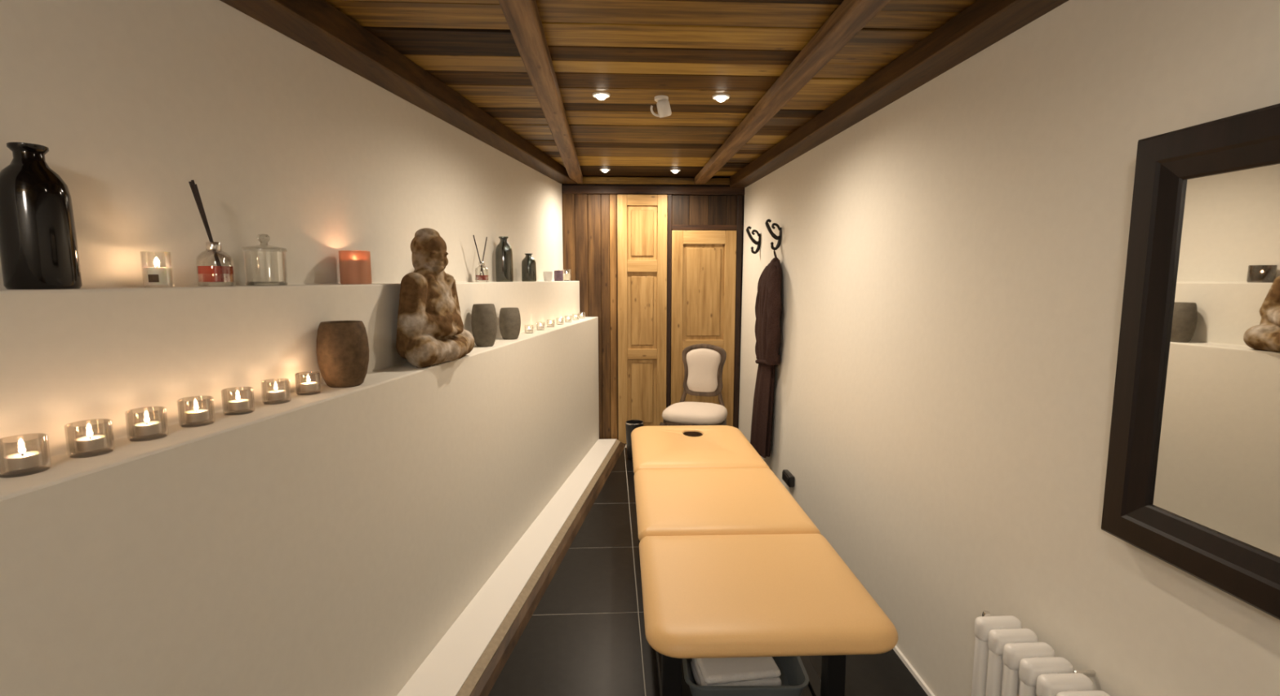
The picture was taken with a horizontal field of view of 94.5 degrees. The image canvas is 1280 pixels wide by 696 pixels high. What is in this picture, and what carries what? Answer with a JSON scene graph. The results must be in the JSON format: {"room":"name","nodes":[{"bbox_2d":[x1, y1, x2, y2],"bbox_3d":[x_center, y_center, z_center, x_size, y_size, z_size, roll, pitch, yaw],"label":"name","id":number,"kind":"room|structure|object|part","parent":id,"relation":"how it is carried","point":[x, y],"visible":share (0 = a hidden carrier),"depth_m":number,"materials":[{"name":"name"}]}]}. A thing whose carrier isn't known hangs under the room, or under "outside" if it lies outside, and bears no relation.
{"room":"spa","nodes":[
{"label":"spa","id":0,"kind":"room"},
{"bbox_2d":[188,179,235,286],"bbox_3d":[-1.115,-0.294,1.536,0.072,0.267,0.087,0,7,-3],"label":"reed diffuser","id":1,"kind":"object","parent":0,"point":[219,273],"visible":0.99,"depth_m":1.53,"materials":[{"name":"clear glass"}]},
{"bbox_3d":[-1.115,-0.214,1.553,0.072,0.104,0.072,0,7,-3],"label":"glass","id":2,"kind":"part","parent":1,"relation":"part of","materials":[{"name":"clear glass"}]},
{"bbox_2d":[0,0,599,695],"bbox_3d":[-1.180,0.091,1.790,0.620,2.600,7.098,1,7,8],"label":"wall","id":3,"kind":"structure","parent":0,"point":[326,543],"depth_m":1.57,"materials":[{"name":"paint"}]},
{"bbox_2d":[0,433,51,478],"bbox_3d":[-1.081,0.188,1.036,0.068,0.061,0.068,0,7,-3],"label":"tealight candle","id":4,"kind":"object","parent":3,"relation":"on","point":[28,460],"visible":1,"depth_m":1.03,"materials":[{"name":"clear glass"}]},
{"bbox_2d":[6,451,39,470],"bbox_3d":[-1.081,0.197,1.037,0.046,0.020,0.046,0,7,-3],"label":"metal cup","id":5,"kind":"object","parent":4,"relation":"on","point":[28,460],"depth_m":1.03,"materials":[{"name":"silver metal"}]},
{"bbox_2d":[0,142,82,289],"bbox_3d":[-1.179,-0.254,1.155,0.110,0.276,0.110,0,7,-3],"label":"vase","id":6,"kind":"object","parent":3,"relation":"on","point":[39,251],"visible":1,"depth_m":1.12,"materials":[{"name":"black ceramic"}]},
{"bbox_2d":[63,418,115,458],"bbox_3d":[-1.065,0.175,1.146,0.068,0.061,0.068,0,7,-3],"label":"tealight candle","id":7,"kind":"object","parent":3,"relation":"on","point":[73,445],"visible":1,"depth_m":1.14,"materials":[{"name":"clear glass"}]},
{"bbox_2d":[75,435,104,451],"bbox_3d":[-1.065,0.184,1.147,0.046,0.020,0.046,0,7,-3],"label":"metal cup","id":8,"kind":"object","parent":7,"relation":"on","point":[90,442],"depth_m":1.14,"materials":[{"name":"silver metal"}]},
{"bbox_2d":[124,406,168,441],"bbox_3d":[-1.049,0.161,1.259,0.068,0.061,0.068,0,7,-3],"label":"tealight candle","id":9,"kind":"object","parent":3,"relation":"on","point":[147,428],"visible":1,"depth_m":1.25,"materials":[{"name":"clear glass"}]},
{"bbox_2d":[135,421,159,435],"bbox_3d":[-1.049,0.171,1.260,0.046,0.020,0.046,0,7,-3],"label":"metal cup","id":10,"kind":"object","parent":9,"relation":"on","point":[147,428],"depth_m":1.25,"materials":[{"name":"silver metal"}]},
{"bbox_2d":[139,251,174,287],"bbox_3d":[-1.134,-0.184,1.389,0.057,0.083,0.058,0,7,-3],"label":"jar candle","id":11,"kind":"object","parent":3,"relation":"on","point":[157,275],"visible":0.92,"depth_m":1.38,"materials":[{"name":"clear glass"}]},
{"bbox_2d":[177,395,215,427],"bbox_3d":[-1.032,0.147,1.376,0.068,0.061,0.068,0,7,-3],"label":"tealight candle","id":12,"kind":"object","parent":3,"relation":"on","point":[194,415],"visible":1,"depth_m":1.37,"materials":[{"name":"clear glass"}]},
{"bbox_2d":[186,408,207,422],"bbox_3d":[-1.032,0.157,1.377,0.046,0.020,0.046,0,7,-3],"label":"metal cup","id":13,"kind":"object","parent":12,"relation":"on","point":[200,415],"depth_m":1.36,"materials":[{"name":"silver metal"}]},
{"bbox_2d":[221,386,254,415],"bbox_3d":[-1.015,0.134,1.494,0.068,0.061,0.068,0,7,-3],"label":"tealight candle","id":14,"kind":"object","parent":3,"relation":"on","point":[238,404],"visible":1,"depth_m":1.49,"materials":[{"name":"clear glass"}]},
{"bbox_2d":[228,399,248,410],"bbox_3d":[-1.015,0.143,1.496,0.046,0.020,0.046,0,7,-3],"label":"metal cup","id":15,"kind":"object","parent":14,"relation":"on","point":[237,404],"depth_m":1.48,"materials":[{"name":"silver metal"}]},
{"bbox_2d":[240,233,288,285],"bbox_3d":[-1.096,-0.258,1.728,0.114,0.150,0.114,0,7,-3],"label":"glass jar","id":16,"kind":"object","parent":3,"relation":"on","point":[247,258],"visible":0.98,"depth_m":1.73,"materials":[{"name":"clear glass"}]},
{"bbox_3d":[-1.096,-0.317,1.722,0.034,0.032,0.034,0,7,-3],"label":"knob","id":17,"kind":"part","parent":16,"relation":"part of","materials":[{"name":"clear glass"}]},
{"bbox_3d":[-1.096,-0.291,1.724,0.114,0.019,0.114,0,7,-3],"label":"lid","id":18,"kind":"part","parent":16,"relation":"part of","materials":[{"name":"clear glass"}]},
{"bbox_2d":[260,378,291,404],"bbox_3d":[-0.997,0.119,1.621,0.068,0.061,0.068,0,7,-3],"label":"tealight candle","id":19,"kind":"object","parent":3,"relation":"on","point":[279,394],"visible":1,"depth_m":1.61,"materials":[{"name":"clear glass"}]},
{"bbox_2d":[267,389,284,399],"bbox_3d":[-0.997,0.128,1.622,0.046,0.020,0.046,0,7,-3],"label":"metal cup","id":20,"kind":"object","parent":19,"relation":"on","point":[279,394],"depth_m":1.61,"materials":[{"name":"silver metal"}]},
{"bbox_2d":[294,371,322,395],"bbox_3d":[-0.979,0.104,1.747,0.068,0.061,0.068,0,7,-3],"label":"tealight candle","id":21,"kind":"object","parent":3,"relation":"on","point":[306,386],"visible":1,"depth_m":1.74,"materials":[{"name":"clear glass"}]},
{"bbox_2d":[301,382,316,391],"bbox_3d":[-0.979,0.114,1.748,0.046,0.020,0.046,0,7,-3],"label":"metal cup","id":22,"kind":"object","parent":21,"relation":"on","point":[306,386],"depth_m":1.73,"materials":[{"name":"silver metal"}]},
{"bbox_2d":[315,320,368,387],"bbox_3d":[-0.938,0.018,1.870,0.150,0.202,0.150,0,7,-3],"label":"round vase","id":23,"kind":"object","parent":3,"relation":"on","point":[342,347],"visible":1,"depth_m":1.81,"materials":[{"name":"brown ceramic"}]},
{"bbox_2d":[338,250,372,284],"bbox_3d":[-1.035,-0.292,2.151,0.104,0.120,0.104,0,7,-3],"label":"jar candle","id":24,"kind":"object","parent":3,"relation":"on","point":[355,268],"visible":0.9,"depth_m":2.11,"materials":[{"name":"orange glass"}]},
{"bbox_2d":[395,228,474,368],"bbox_3d":[-0.825,-0.214,2.400,0.208,0.539,0.462,1,7,8],"label":"seated statue","id":25,"kind":"object","parent":3,"relation":"on","point":[430,331],"visible":1,"depth_m":2.31,"materials":[{"name":"stone"}]},
{"bbox_2d":[471,303,497,346],"bbox_3d":[-0.778,-0.114,2.956,0.126,0.210,0.126,0,7,-3],"label":"round vase","id":26,"kind":"object","parent":3,"relation":"on","point":[483,316],"visible":0.98,"depth_m":2.91,"materials":[{"name":"grey ceramic"}]},
{"bbox_2d":[495,236,513,281],"bbox_3d":[-0.826,-0.539,3.594,0.104,0.272,0.104,0,7,-3],"label":"glass bottle","id":27,"kind":"object","parent":3,"relation":"on","point":[504,253],"visible":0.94,"depth_m":3.56,"materials":[{"name":"glass"}]},
{"bbox_2d":[498,307,520,339],"bbox_3d":[-0.727,-0.137,3.304,0.120,0.174,0.120,0,7,-3],"label":"round vase","id":28,"kind":"object","parent":3,"relation":"on","point":[509,318],"visible":1,"depth_m":3.26,"materials":[{"name":"grey ceramic"}]},
{"bbox_2d":[396,439,626,695],"bbox_3d":[-0.698,1.253,1.936,0.329,0.058,6.970,1,7,8],"label":"ledge","id":29,"kind":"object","parent":3,"relation":"attached to","point":[469,659],"depth_m":2.70,"materials":[{"name":"white paint"}]},
{"bbox_3d":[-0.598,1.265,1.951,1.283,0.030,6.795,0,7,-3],"label":"moulding","id":30,"kind":"part","parent":29,"relation":"part of","materials":[{"name":"brown wood"}]},
{"bbox_2d":[521,253,536,281],"bbox_3d":[-0.761,-0.552,4.050,0.100,0.190,0.100,0,7,-3],"label":"glass bottle","id":31,"kind":"object","parent":3,"relation":"on","point":[528,263],"visible":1,"depth_m":4.01,"materials":[{"name":"glass"}]},
{"bbox_2d":[524,324,533,333],"bbox_3d":[-0.691,-0.119,3.681,0.056,0.050,0.056,0,7,-3],"label":"tealight candle","id":32,"kind":"object","parent":3,"relation":"on","point":[531,330],"visible":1,"depth_m":3.67,"materials":[{"name":"clear glass"}]},
{"bbox_2d":[536,321,545,330],"bbox_3d":[-0.658,-0.146,3.912,0.056,0.050,0.056,0,7,-3],"label":"tealight candle","id":33,"kind":"object","parent":3,"relation":"on","point":[540,326],"visible":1,"depth_m":3.90,"materials":[{"name":"clear glass"}]},
{"bbox_2d":[542,271,552,281],"bbox_3d":[-0.696,-0.541,4.468,0.072,0.072,0.072,0,7,-3],"label":"ceramic cup","id":34,"kind":"object","parent":3,"relation":"on","point":[548,276],"visible":1,"depth_m":4.44,"materials":[{"name":"white ceramic"}]},
{"bbox_2d":[546,320,555,327],"bbox_3d":[-0.624,-0.173,4.142,0.056,0.050,0.056,0,7,-3],"label":"tealight candle","id":35,"kind":"object","parent":3,"relation":"on","point":[548,323],"visible":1,"depth_m":4.13,"materials":[{"name":"clear glass"}]},
{"bbox_2d":[554,269,563,280],"bbox_3d":[-0.654,-0.586,4.757,0.072,0.092,0.072,0,7,-3],"label":"jar candle","id":36,"kind":"object","parent":3,"relation":"on","point":[558,274],"visible":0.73,"depth_m":4.73,"materials":[{"name":"purple wax"}]},
{"bbox_2d":[555,317,564,324],"bbox_3d":[-0.591,-0.200,4.372,0.056,0.050,0.056,0,7,-3],"label":"glass","id":37,"kind":"object","parent":3,"relation":"on","point":[557,321],"visible":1,"depth_m":4.36,"materials":[{"name":"clear glass"}]},
{"bbox_2d":[562,269,570,280],"bbox_3d":[-0.620,-0.615,4.997,0.068,0.095,0.068,0,7,-3],"label":"jar candle","id":38,"kind":"object","parent":3,"relation":"on","point":[566,276],"visible":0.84,"depth_m":4.97,"materials":[{"name":"clear glass"}]},
{"bbox_2d":[564,315,572,322],"bbox_3d":[-0.558,-0.227,4.603,0.056,0.050,0.056,0,7,-3],"label":"glass","id":39,"kind":"object","parent":3,"relation":"on","point":[566,319],"visible":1,"depth_m":4.59,"materials":[{"name":"clear glass"}]},
{"bbox_2d":[572,313,579,319],"bbox_3d":[-0.525,-0.254,4.833,0.056,0.050,0.056,0,7,-3],"label":"glass","id":40,"kind":"object","parent":3,"relation":"on","point":[573,317],"visible":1,"depth_m":4.83,"materials":[{"name":"clear glass"}]},
{"bbox_2d":[578,312,585,318],"bbox_3d":[-0.495,-0.279,5.043,0.056,0.050,0.056,0,7,-3],"label":"glass","id":41,"kind":"object","parent":3,"relation":"on","point":[580,315],"visible":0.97,"depth_m":5.03,"materials":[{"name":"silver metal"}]},
{"bbox_2d":[472,235,488,282],"bbox_3d":[-0.870,-0.487,3.238,0.072,0.251,0.156,0,7,-3],"label":"reed diffuser","id":42,"kind":"object","parent":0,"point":[481,264],"visible":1,"depth_m":3.24,"materials":[{"name":"clear glass"}]},
{"bbox_3d":[-0.871,-0.413,3.254,0.072,0.101,0.072,0,7,-3],"label":"glass","id":43,"kind":"part","parent":42,"relation":"part of","materials":[{"name":"clear glass"}]},
{"bbox_2d":[220,0,1068,187],"bbox_3d":[-0.368,-1.075,1.720,4.050,0.268,7.000,0,7,-3],"label":"ceiling","id":44,"kind":"structure","parent":0,"point":[520,77],"depth_m":2.36,"materials":[{"name":"brown wood"}]},
{"bbox_2d":[592,91,610,100],"bbox_3d":[-0.184,-1.199,2.824,0.086,0.024,0.086,0,7,-3],"label":"recessed light","id":45,"kind":"object","parent":44,"relation":"in","point":[601,95],"visible":1,"depth_m":2.81,"materials":[{"name":"white"}]},
{"bbox_2d":[600,168,610,172],"bbox_3d":[-0.281,-1.426,4.758,0.086,0.024,0.086,0,7,-3],"label":"recessed light","id":46,"kind":"object","parent":44,"relation":"in","point":[604,170],"visible":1,"depth_m":4.74,"materials":[{"name":"white"}]},
{"bbox_2d":[650,95,671,117],"bbox_3d":[0.109,-1.168,2.872,0.095,0.096,0.075,-5,9,-39],"label":"ceiling fitting","id":47,"kind":"object","parent":44,"relation":"attached to","point":[663,104],"visible":1,"depth_m":2.85,"materials":[{"name":"white"}]},
{"bbox_2d":[670,168,680,173],"bbox_3d":[0.285,-1.430,4.786,0.086,0.024,0.086,0,7,-3],"label":"recessed light","id":48,"kind":"object","parent":44,"relation":"in","point":[674,171],"visible":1,"depth_m":4.76,"materials":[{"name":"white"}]},
{"bbox_2d":[711,93,729,102],"bbox_3d":[0.391,-1.202,2.853,0.086,0.024,0.086,0,7,-3],"label":"recessed light","id":49,"kind":"object","parent":44,"relation":"in","point":[719,97],"visible":1,"depth_m":2.83,"materials":[{"name":"white"}]},
{"bbox_2d":[561,176,744,439],"bbox_3d":[0.206,-0.323,5.307,2.450,2.600,0.157,0,7,-3],"label":"wall","id":50,"kind":"structure","parent":0,"point":[589,207],"depth_m":5.20,"materials":[{"name":"brown wood"}]},
{"bbox_2d":[617,194,667,444],"bbox_3d":[0.020,-0.232,5.271,0.436,2.216,0.036,0,7,-3],"label":"door","id":51,"kind":"structure","parent":50,"relation":"in","point":[642,220],"depth_m":5.25,"materials":[{"name":"brown wood"}]},
{"bbox_3d":[0.020,-0.722,5.213,0.266,0.105,0.034,0,7,-3],"label":"rail","id":52,"kind":"part","parent":51,"relation":"part of","materials":[{"name":"brown wood"}]},
{"bbox_3d":[0.019,-1.009,5.188,0.266,0.470,0.014,0,7,-3],"label":"panel","id":53,"kind":"part","parent":51,"relation":"part of","materials":[{"name":"brown wood"}]},
{"bbox_3d":[0.019,-0.331,5.268,0.266,0.685,0.014,0,7,-3],"label":"panel","id":54,"kind":"part","parent":51,"relation":"part of","materials":[{"name":"brown wood"}]},
{"bbox_3d":[0.020,-1.287,5.146,0.266,0.092,0.034,0,7,-3],"label":"rail","id":55,"kind":"part","parent":51,"relation":"part of","materials":[{"name":"brown wood"}]},
{"bbox_3d":[0.020,0.055,5.305,0.266,0.090,0.034,0,7,-3],"label":"rail","id":56,"kind":"part","parent":51,"relation":"part of","materials":[{"name":"brown wood"}]},
{"bbox_3d":[0.019,0.406,5.355,0.266,0.620,0.014,0,7,-3],"label":"panel","id":57,"kind":"part","parent":51,"relation":"part of","materials":[{"name":"brown wood"}]},
{"bbox_3d":[0.119,-1.373,5.139,1.660,0.070,0.020,0,7,-3],"label":"header rail","id":58,"kind":"part","parent":50,"relation":"part of","materials":[{"name":"brown wood"}]},
{"bbox_3d":[0.119,-1.446,5.117,1.660,0.056,0.050,0,7,-3],"label":"cornice","id":59,"kind":"part","parent":50,"relation":"part of","materials":[{"name":"brown wood"}]},
{"bbox_3d":[0.258,-0.233,5.284,0.036,2.226,0.030,0,7,-3],"label":"post","id":60,"kind":"part","parent":50,"relation":"part of","materials":[{"name":"brown wood"}]},
{"bbox_2d":[670,230,736,426],"bbox_3d":[0.565,-0.085,5.316,0.572,1.912,0.036,0,7,-3],"label":"door","id":61,"kind":"structure","parent":50,"relation":"in","point":[704,267],"depth_m":5.27,"materials":[{"name":"brown wood"}]},
{"bbox_3d":[0.565,0.383,5.380,0.372,0.680,0.014,0,7,-3],"label":"panel","id":62,"kind":"part","parent":61,"relation":"part of","materials":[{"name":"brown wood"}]},
{"bbox_3d":[0.565,-0.013,5.324,0.372,0.120,0.034,0,7,-3],"label":"rail","id":63,"kind":"part","parent":61,"relation":"part of","materials":[{"name":"brown wood"}]},
{"bbox_3d":[0.565,-0.496,5.277,0.372,0.850,0.014,0,7,-3],"label":"panel","id":64,"kind":"part","parent":61,"relation":"part of","materials":[{"name":"brown wood"}]},
{"bbox_3d":[0.565,-0.975,5.211,0.372,0.118,0.034,0,7,-3],"label":"rail","id":65,"kind":"part","parent":61,"relation":"part of","materials":[{"name":"brown wood"}]},
{"bbox_3d":[0.875,-0.236,5.315,0.044,2.226,0.030,0,7,-3],"label":"post","id":66,"kind":"part","parent":50,"relation":"part of","materials":[{"name":"brown wood"}]},
{"bbox_2d":[488,444,928,695],"bbox_3d":[-0.230,1.354,1.752,3.500,0.100,7.318,0,7,-3],"label":"floor","id":67,"kind":"structure","parent":0,"point":[585,636],"depth_m":2.49,"materials":[{"name":"grey tile"}]},
{"bbox_2d":[625,419,644,460],"bbox_3d":[-0.045,0.770,4.958,0.157,0.310,0.157,0,7,-3],"label":"waste bin","id":68,"kind":"object","parent":67,"relation":"on","point":[631,424],"visible":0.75,"depth_m":4.91,"materials":[{"name":"black plastic"}]},
{"bbox_2d":[659,343,727,426],"bbox_3d":[0.448,0.477,4.654,0.505,0.971,0.563,2,7,18],"label":"upholstered chair","id":69,"kind":"object","parent":67,"relation":"on","point":[704,363],"visible":0.71,"depth_m":4.77,"materials":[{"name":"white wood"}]},
{"bbox_3d":[0.173,0.771,4.532,0.087,0.417,0.062,-5,8,-34],"label":"leg","id":70,"kind":"part","parent":69,"relation":"part of","materials":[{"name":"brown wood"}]},
{"bbox_3d":[0.344,0.439,4.875,0.106,0.221,0.043,-3,8,-27],"label":"post","id":71,"kind":"part","parent":69,"relation":"part of","materials":[{"name":"brown wood"}]},
{"bbox_3d":[0.436,0.497,4.619,0.490,0.092,0.484,2,7,18],"label":"seat","id":72,"kind":"part","parent":69,"relation":"part of","materials":[{"name":"fabric"}]},
{"bbox_3d":[0.436,0.573,4.628,0.470,0.060,0.465,2,7,18],"label":"seat rail","id":73,"kind":"part","parent":69,"relation":"part of","materials":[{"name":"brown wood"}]},
{"bbox_3d":[0.514,0.180,4.828,0.289,0.356,0.105,2,7,18],"label":"backrest","id":74,"kind":"part","parent":69,"relation":"part of","materials":[{"name":"fabric"}]},
{"bbox_3d":[0.517,0.179,4.837,0.365,0.422,0.108,2,7,18],"label":"frame","id":75,"kind":"part","parent":69,"relation":"part of","materials":[{"name":"brown wood"}]},
{"bbox_3d":[0.662,0.451,4.774,0.043,0.221,0.106,-3,8,-27],"label":"post","id":76,"kind":"part","parent":69,"relation":"part of","materials":[{"name":"brown wood"}]},
{"bbox_2d":[631,425,897,695],"bbox_3d":[0.333,0.907,2.757,0.709,0.553,2.340,0,7,-2],"label":"massage table","id":77,"kind":"object","parent":67,"relation":"on","point":[731,566],"visible":1,"depth_m":1.96,"materials":[{"name":"leather"}]},
{"bbox_3d":[0.073,1.134,2.704,0.048,0.055,1.536,0,7,-2],"label":"rail","id":78,"kind":"part","parent":77,"relation":"part of","materials":[{"name":"black metal"}]},
{"bbox_3d":[0.100,1.062,1.891,0.060,0.449,0.060,0,7,-2],"label":"leg","id":79,"kind":"part","parent":77,"relation":"part of","materials":[{"name":"black metal"}]},
{"bbox_2d":[681,656,813,695],"bbox_3d":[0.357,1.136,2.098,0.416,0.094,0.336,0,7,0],"label":"tray","id":80,"kind":"object","parent":77,"relation":"on","point":[794,678],"visible":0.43,"depth_m":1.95,"materials":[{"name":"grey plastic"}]},
{"bbox_2d":[689,657,781,686],"bbox_3d":[0.332,1.129,2.078,0.276,0.100,0.215,-1,7,-9],"label":"folded towel","id":81,"kind":"object","parent":80,"relation":"in","point":[748,671],"visible":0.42,"depth_m":2.00,"materials":[{"name":"white fabric"}]},
{"bbox_3d":[0.597,1.132,2.722,0.048,0.055,1.536,0,7,-2],"label":"rail","id":82,"kind":"part","parent":77,"relation":"part of","materials":[{"name":"black metal"}]},
{"bbox_3d":[0.624,1.060,1.909,0.060,0.449,0.060,0,7,-2],"label":"leg","id":83,"kind":"part","parent":77,"relation":"part of","materials":[{"name":"black metal"}]},
{"bbox_2d":[738,0,1279,695],"bbox_3d":[1.345,0.046,1.914,0.622,2.500,6.850,0,7,-3],"label":"wall","id":84,"kind":"structure","parent":0,"point":[953,259],"depth_m":1.91,"materials":[{"name":"paint"}]},
{"bbox_2d":[746,226,760,253],"bbox_3d":[0.902,-0.859,4.704,0.120,0.217,0.040,0,7,-3],"label":"coat hook","id":85,"kind":"object","parent":84,"relation":"attached to","point":[753,241],"visible":1,"depth_m":4.69,"materials":[{"name":"black metal"}]},
{"bbox_2d":[764,218,782,250],"bbox_3d":[0.945,-0.803,4.188,0.120,0.217,0.040,0,7,-3],"label":"coat hook","id":86,"kind":"object","parent":84,"relation":"attached to","point":[774,236],"visible":1,"depth_m":4.18,"materials":[{"name":"black metal"}]},
{"bbox_2d":[750,250,782,457],"bbox_3d":[0.907,0.038,4.256,0.162,1.469,0.457,0,7,-3],"label":"bathrobe","id":87,"kind":"object","parent":86,"relation":"hanging from","point":[768,304],"visible":0.98,"depth_m":4.18,"materials":[{"name":"brown fabric"}]},
{"bbox_2d":[782,470,794,487],"bbox_3d":[0.961,0.847,3.839,0.042,0.070,0.150,0,7,-3],"label":"wall box","id":88,"kind":"object","parent":84,"relation":"attached to","point":[787,477],"visible":1,"depth_m":3.79,"materials":[{"name":"black plastic"}]},
{"bbox_2d":[893,645,934,695],"bbox_3d":[1.058,1.263,2.023,0.022,0.018,6.790,0,7,-3],"label":"baseboard","id":89,"kind":"structure","parent":84,"relation":"attached to","point":[898,652],"depth_m":2.25,"materials":[{"name":"white"}]},
{"bbox_2d":[971,610,1110,695],"bbox_3d":[1.066,1.063,1.481,0.184,0.541,0.557,0,7,-3],"label":"radiator","id":90,"kind":"object","parent":84,"relation":"attached to","point":[1018,665],"visible":1,"depth_m":1.56,"materials":[{"name":"white metal"}]},
{"bbox_2d":[982,610,991,617],"bbox_3d":[1.005,0.776,1.714,0.022,0.024,0.021,0,7,-3],"label":"radiator valve","id":91,"kind":"object","parent":90,"relation":"attached to","point":[985,614],"depth_m":1.71,"materials":[{"name":"silver metal"}]},
{"bbox_2d":[1101,103,1279,620],"bbox_3d":[1.165,0.028,1.045,0.044,0.924,0.709,0,7,-3],"label":"wall mirror","id":92,"kind":"object","parent":84,"relation":"attached to","point":[1193,479],"visible":1,"depth_m":1.21,"materials":[{"name":"black mirror"}]},
{"bbox_3d":[1.162,0.435,1.093,0.038,0.104,0.709,0,7,-3],"label":"frame rail","id":93,"kind":"part","parent":92,"relation":"part of","materials":[{"name":"black wood"}]},
{"bbox_3d":[1.162,-0.379,0.997,0.038,0.104,0.709,0,7,-3],"label":"frame rail","id":94,"kind":"part","parent":92,"relation":"part of","materials":[{"name":"black wood"}]},
{"bbox_2d":[1151,163,1279,558],"bbox_3d":[1.171,0.028,1.046,0.005,0.728,0.513,0,7,-3],"label":"mirror glass","id":95,"kind":"object","parent":92,"relation":"on","point":[1215,362],"depth_m":1.18,"materials":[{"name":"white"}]}
]}

